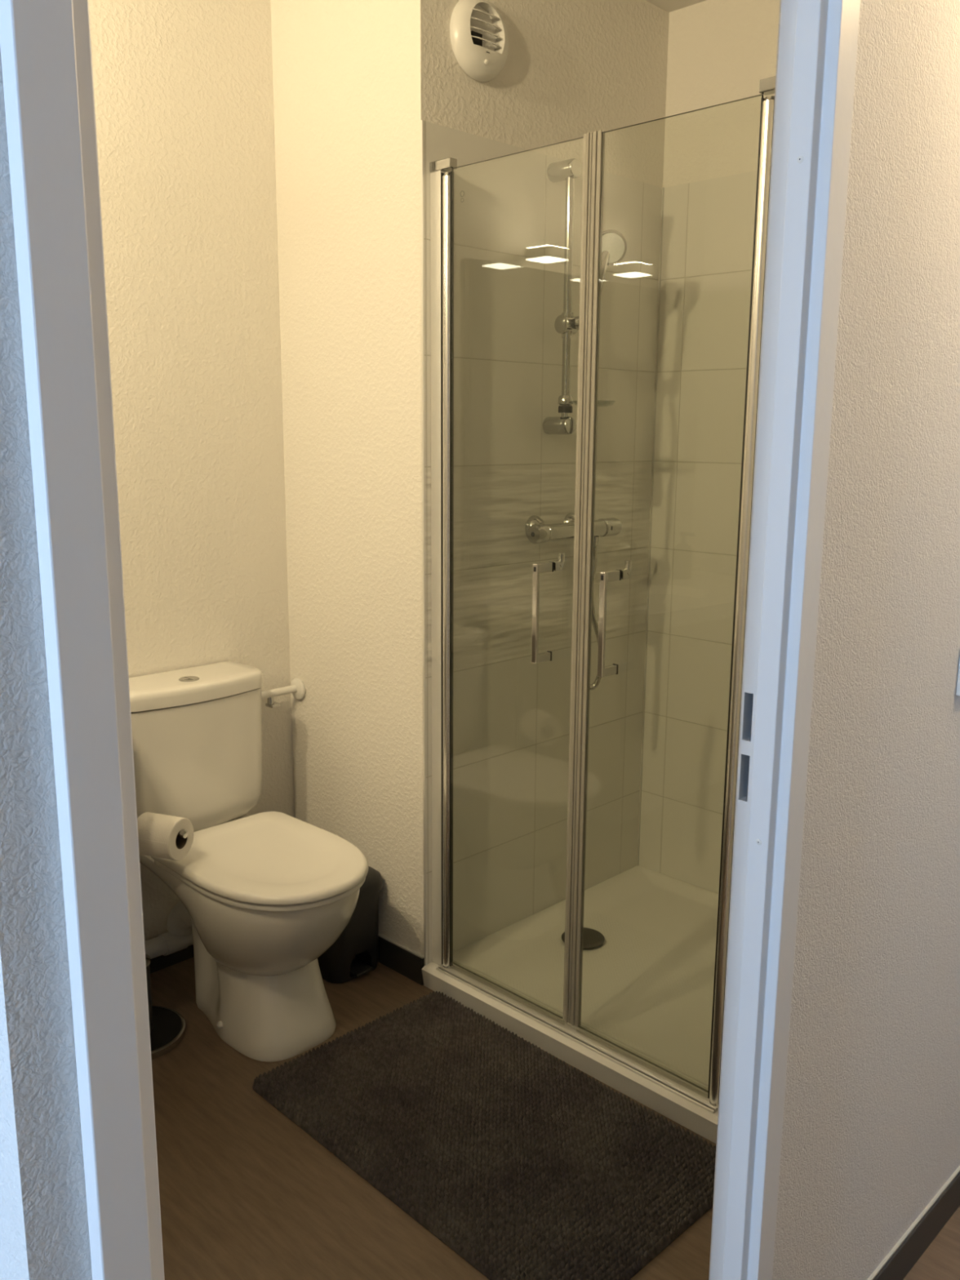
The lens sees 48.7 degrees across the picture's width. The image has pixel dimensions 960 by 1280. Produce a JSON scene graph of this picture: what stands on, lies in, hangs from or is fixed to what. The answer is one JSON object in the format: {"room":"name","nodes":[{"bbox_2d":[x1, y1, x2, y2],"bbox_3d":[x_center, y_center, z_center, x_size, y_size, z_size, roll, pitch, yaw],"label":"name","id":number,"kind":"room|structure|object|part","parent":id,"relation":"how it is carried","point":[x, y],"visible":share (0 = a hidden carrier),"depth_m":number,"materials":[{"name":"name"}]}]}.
{"room":"hallway","nodes":[
{"label":"hallway","id":0,"kind":"room"},
{"bbox_2d":[0,47,92,1279],"bbox_3d":[-0.279,0.022,0.608,0.070,2.500,0.044,11,16,44],"label":"wall","id":1,"kind":"structure","parent":0,"point":[44,1229],"depth_m":0.61,"materials":[{"name":"white paint"}]},
{"bbox_2d":[88,0,294,941],"bbox_3d":[-0.905,-0.361,2.529,0.080,2.500,2.960,11,16,44],"label":"wall","id":2,"kind":"structure","parent":0,"point":[184,89],"depth_m":2.61,"materials":[{"name":"white paint"}]},
{"bbox_2d":[149,944,193,973],"bbox_3d":[-1.197,0.895,2.419,0.009,0.074,1.900,11,16,44],"label":"baseboard","id":3,"kind":"structure","parent":2,"relation":"attached to","point":[162,962],"depth_m":2.80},
{"bbox_2d":[270,0,669,965],"bbox_3d":[0.015,-0.449,3.003,0.550,2.500,0.980,11,16,44],"label":"wall partition","id":4,"kind":"structure","parent":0,"point":[354,82],"depth_m":2.62,"materials":[{"name":"white paint"}]},
{"bbox_2d":[261,677,305,707],"bbox_3d":[-0.560,0.148,2.865,0.060,0.065,0.182,11,16,44],"label":"supply pipe","id":5,"kind":"object","parent":4,"relation":"attached to","point":[297,687],"visible":0.94,"depth_m":2.88,"materials":[{"name":"white plastic"}]},
{"bbox_2d":[377,933,424,985],"bbox_3d":[-0.337,0.807,2.890,0.541,0.074,0.009,11,16,44],"label":"baseboard","id":6,"kind":"structure","parent":4,"relation":"attached to","point":[390,955],"depth_m":2.76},
{"bbox_2d":[449,0,508,82],"bbox_3d":[0.008,-1.351,2.380,0.044,0.174,0.174,11,16,44],"label":"air vent","id":7,"kind":"object","parent":4,"relation":"in","point":[478,35],"visible":1,"depth_m":2.37,"materials":[{"name":"white plastic"}]},
{"bbox_2d":[423,120,662,964],"bbox_3d":[0.185,-0.209,2.826,0.004,2.009,0.902,11,16,44],"label":"tiled wall","id":8,"kind":"structure","parent":4,"relation":"attached to","point":[511,713],"depth_m":2.77,"materials":[{"name":"white tile"}]},
{"bbox_2d":[420,120,426,965],"bbox_3d":[-0.133,-0.153,2.508,0.006,1.999,0.004,11,16,44],"label":"trim","id":9,"kind":"structure","parent":8,"relation":"attached to","point":[422,231],"depth_m":2.48,"materials":[{"name":"silver metal"}]},
{"bbox_2d":[524,512,622,546],"bbox_3d":[0.235,-0.286,2.786,0.099,0.086,0.338,11,16,44],"label":"shower mixer","id":10,"kind":"object","parent":8,"relation":"attached to","point":[537,531],"visible":0.84,"depth_m":2.73,"materials":[{"name":"silver metal"}]},
{"bbox_3d":[0.146,-0.267,2.666,0.049,0.049,0.040,11,16,44],"label":"flow knob","id":11,"kind":"part","parent":10,"relation":"part of","materials":[{"name":"silver metal"}]},
{"bbox_2d":[593,536,599,546],"bbox_3d":[0.305,-0.263,2.831,0.024,0.026,0.024,11,16,44],"label":"outlet","id":12,"kind":"object","parent":10,"relation":"attached to","point":[596,538],"depth_m":2.82,"materials":[{"name":"metal"}]},
{"bbox_3d":[0.347,-0.305,2.865,0.049,0.049,0.065,11,16,44],"label":"temperature knob","id":13,"kind":"part","parent":10,"relation":"part of","materials":[{"name":"silver metal"}]},
{"bbox_2d":[542,158,616,434],"bbox_3d":[0.264,-0.847,2.648,0.173,0.657,0.118,11,16,44],"label":"shower rail","id":14,"kind":"object","parent":8,"relation":"attached to","point":[566,324],"visible":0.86,"depth_m":2.63,"materials":[{"name":"silver metal"}]},
{"bbox_3d":[0.218,-0.848,2.642,0.021,0.625,0.021,11,16,44],"label":"rail","id":15,"kind":"part","parent":14,"relation":"part of","materials":[{"name":"silver metal"}]},
{"bbox_3d":[0.287,-0.598,2.684,0.120,0.014,0.100,11,16,44],"label":"soap dish","id":16,"kind":"part","parent":14,"relation":"part of","materials":[{"name":"clear plastic"}]},
{"bbox_2d":[590,546,601,689],"bbox_3d":[0.292,-0.313,2.795,0.036,0.926,0.149,7,13,31],"label":"shower hose","id":17,"kind":"object","parent":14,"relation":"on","point":[594,621],"visible":0.24,"depth_m":2.86,"materials":[{"name":"grey metal"}]},
{"bbox_2d":[600,229,626,293],"bbox_3d":[0.303,-0.890,2.650,0.119,0.252,0.048,-3,12,-17],"label":"shower","id":18,"kind":"object","parent":14,"relation":"attached to","point":[614,245],"visible":0.55,"depth_m":2.62,"materials":[{"name":"silver metal"}]},
{"bbox_3d":[0.292,-0.872,2.644,0.093,0.220,0.036,-8,14,-38],"label":"handle","id":19,"kind":"part","parent":18,"relation":"part of","materials":[{"name":"silver metal"}]},
{"bbox_2d":[150,956,959,1279],"bbox_3d":[-0.064,1.185,1.332,3.400,0.060,5.300,11,16,44],"label":"floor","id":20,"kind":"structure","parent":0,"point":[246,1193],"depth_m":1.97,"materials":[{"name":"plastic"}]},
{"bbox_2d":[145,829,188,1059],"bbox_3d":[-0.791,0.643,2.400,0.222,0.579,0.246,-6,13,-30],"label":"toilet paper stand","id":21,"kind":"object","parent":20,"relation":"on","point":[166,1025],"visible":0.34,"depth_m":2.45,"materials":[{"name":"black metal"}]},
{"bbox_2d":[146,964,153,1031],"bbox_3d":[-0.789,0.823,2.442,0.062,0.166,0.062,11,16,44],"label":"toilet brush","id":22,"kind":"object","parent":21,"relation":"on","point":[148,970],"depth_m":2.44,"materials":[{"name":"grey plastic"}]},
{"bbox_2d":[137,812,193,860],"bbox_3d":[-0.698,0.431,2.331,0.100,0.093,0.094,4,12,20],"label":"toilet paper roll","id":23,"kind":"object","parent":21,"relation":"on","point":[158,837],"visible":0.94,"depth_m":2.30,"materials":[{"name":"white paper"}]},
{"bbox_3d":[-0.741,0.414,2.345,0.218,0.019,0.019,4,12,20],"label":"arm","id":24,"kind":"part","parent":21,"relation":"part of","materials":[{"name":"silver metal"}]},
{"bbox_2d":[128,661,368,1062],"bbox_3d":[-0.543,0.515,2.506,0.700,0.794,0.396,11,16,44],"label":"toilet","id":25,"kind":"object","parent":20,"relation":"on","point":[263,896],"visible":0.94,"depth_m":2.45,"materials":[{"name":"ceramic"}]},
{"bbox_2d":[144,931,193,959],"bbox_3d":[-0.903,0.789,2.591,0.055,0.061,0.474,11,16,44],"label":"pipe","id":26,"kind":"object","parent":25,"relation":"attached to","point":[166,944],"visible":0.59,"depth_m":2.68,"materials":[{"name":"white plastic"}]},
{"bbox_3d":[-0.724,0.114,2.612,0.184,0.044,0.396,11,16,44],"label":"cistern lid","id":27,"kind":"part","parent":25,"relation":"part of","materials":[{"name":"ceramic"}]},
{"bbox_3d":[-0.552,0.635,2.524,0.658,0.252,0.360,11,16,44],"label":"bowl","id":28,"kind":"part","parent":25,"relation":"part of","materials":[{"name":"ceramic"}]},
{"bbox_3d":[-0.479,0.498,2.424,0.501,0.023,0.376,11,16,44],"label":"lid","id":29,"kind":"part","parent":25,"relation":"part of","materials":[{"name":"plastic"}]},
{"bbox_3d":[-0.478,0.517,2.427,0.484,0.015,0.366,11,16,44],"label":"seat","id":30,"kind":"part","parent":25,"relation":"part of","materials":[{"name":"plastic"}]},
{"bbox_2d":[317,866,382,983],"bbox_3d":[-0.374,0.724,2.784,0.228,0.277,0.170,11,16,44],"label":"pedal bin","id":31,"kind":"object","parent":20,"relation":"on","point":[354,954],"visible":0.43,"depth_m":2.72,"materials":[{"name":"grey plastic"}]},
{"bbox_3d":[-0.373,0.611,2.762,0.228,0.048,0.170,11,16,44],"label":"lid","id":32,"kind":"part","parent":31,"relation":"part of","materials":[{"name":"grey plastic"}]},
{"bbox_2d":[252,991,715,1279],"bbox_3d":[0.011,0.981,2.159,0.909,0.020,0.562,11,16,44],"label":"bath mat","id":33,"kind":"object","parent":20,"relation":"on","point":[522,1163],"visible":1,"depth_m":2.09,"materials":[{"name":"grey fabric"}]},
{"bbox_2d":[422,865,718,1143],"bbox_3d":[0.487,0.857,2.710,0.882,0.055,0.914,11,16,44],"label":"shower tray","id":34,"kind":"object","parent":20,"relation":"on","point":[649,937],"visible":0.59,"depth_m":2.68,"materials":[{"name":"ceramic"}]},
{"bbox_2d":[429,75,775,1113],"bbox_3d":[0.195,-0.053,2.224,0.882,1.915,0.092,11,16,44],"label":"shower door","id":35,"kind":"structure","parent":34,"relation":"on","point":[442,182],"depth_m":2.25,"materials":[{"name":"silver metal"}]},
{"bbox_3d":[-0.076,-0.098,2.504,0.025,1.883,0.025,11,16,44],"label":"hinge post","id":36,"kind":"part","parent":35,"relation":"part of","materials":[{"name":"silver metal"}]},
{"bbox_3d":[0.068,-0.081,2.361,0.377,1.873,0.006,11,16,44],"label":"glass door","id":37,"kind":"part","parent":35,"relation":"part of","materials":[{"name":"grey"}]},
{"bbox_3d":[0.132,-0.058,2.257,0.013,0.213,0.050,11,16,44],"label":"handle","id":38,"kind":"part","parent":35,"relation":"part of","materials":[{"name":"silver metal"}]},
{"bbox_3d":[0.168,-0.167,2.272,0.015,0.036,0.032,11,16,44],"label":"knob","id":39,"kind":"part","parent":35,"relation":"part of","materials":[{"name":"silver metal"}]},
{"bbox_3d":[0.193,0.882,2.412,0.811,0.008,0.044,11,16,44],"label":"threshold rail","id":40,"kind":"part","parent":35,"relation":"part of","materials":[{"name":"silver metal"}]},
{"bbox_3d":[0.259,-0.033,2.134,0.013,0.213,0.050,11,16,44],"label":"handle","id":41,"kind":"part","parent":35,"relation":"part of","materials":[{"name":"silver metal"}]},
{"bbox_3d":[0.295,-0.142,2.149,0.015,0.036,0.032,11,16,44],"label":"knob","id":42,"kind":"part","parent":35,"relation":"part of","materials":[{"name":"silver metal"}]},
{"bbox_3d":[0.348,-0.026,2.090,0.346,1.873,0.006,11,16,44],"label":"glass door","id":43,"kind":"part","parent":35,"relation":"part of","materials":[{"name":"grey"}]},
{"bbox_3d":[0.482,0.013,1.964,0.025,1.883,0.025,11,16,44],"label":"hinge post","id":44,"kind":"part","parent":35,"relation":"part of","materials":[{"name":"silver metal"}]},
{"bbox_2d":[644,0,706,12],"bbox_3d":[-0.048,-1.326,0.836,3.400,0.060,5.300,11,16,44],"label":"ceiling","id":45,"kind":"structure","parent":0,"point":[669,6],"depth_m":2.80,"materials":[{"name":"white paint"}]},
{"bbox_2d":[662,0,779,187],"bbox_3d":[0.846,-0.408,2.822,0.891,2.500,0.076,11,16,44],"label":"wall","id":46,"kind":"structure","parent":0,"point":[719,51],"depth_m":2.79,"materials":[{"name":"white paint"}]},
{"bbox_2d":[639,170,757,893],"bbox_3d":[0.816,-0.206,2.833,0.883,2.009,0.004,11,16,44],"label":"tiled wall","id":47,"kind":"structure","parent":46,"relation":"attached to","point":[708,224],"depth_m":3.01,"materials":[{"name":"white tile"}]},
{"bbox_2d":[636,187,664,866],"bbox_3d":[0.501,-0.270,3.133,0.004,2.004,0.004,11,16,44],"label":"trim","id":48,"kind":"structure","parent":47,"relation":"attached to","point":[663,188],"depth_m":3.11,"materials":[{"name":"grey"}]},
{"bbox_2d":[708,0,959,1279],"bbox_3d":[1.105,-0.240,1.981,0.070,2.500,2.170,11,16,44],"label":"wall","id":49,"kind":"structure","parent":0,"point":[871,1131],"depth_m":1.40,"materials":[{"name":"white paint"}]},
{"bbox_2d":[0,0,860,1279],"bbox_3d":[0.053,0.180,0.955,0.065,2.060,0.877,11,16,44],"label":"door frame","id":50,"kind":"structure","parent":49,"relation":"in","point":[46,45],"depth_m":0.66,"materials":[{"name":"white paint"}]},
{"bbox_2d":[866,1165,959,1279],"bbox_3d":[1.129,0.954,2.193,0.009,0.074,2.158,11,16,44],"label":"baseboard","id":51,"kind":"structure","parent":49,"relation":"attached to","point":[900,1263],"depth_m":1.82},
{"bbox_2d":[955,657,959,696],"bbox_3d":[0.747,0.040,1.609,0.013,0.080,0.080,11,16,44],"label":"light switch","id":52,"kind":"object","parent":49,"relation":"attached to","point":[957,692],"visible":1,"depth_m":1.59,"materials":[{"name":"white plastic"}]}
]}

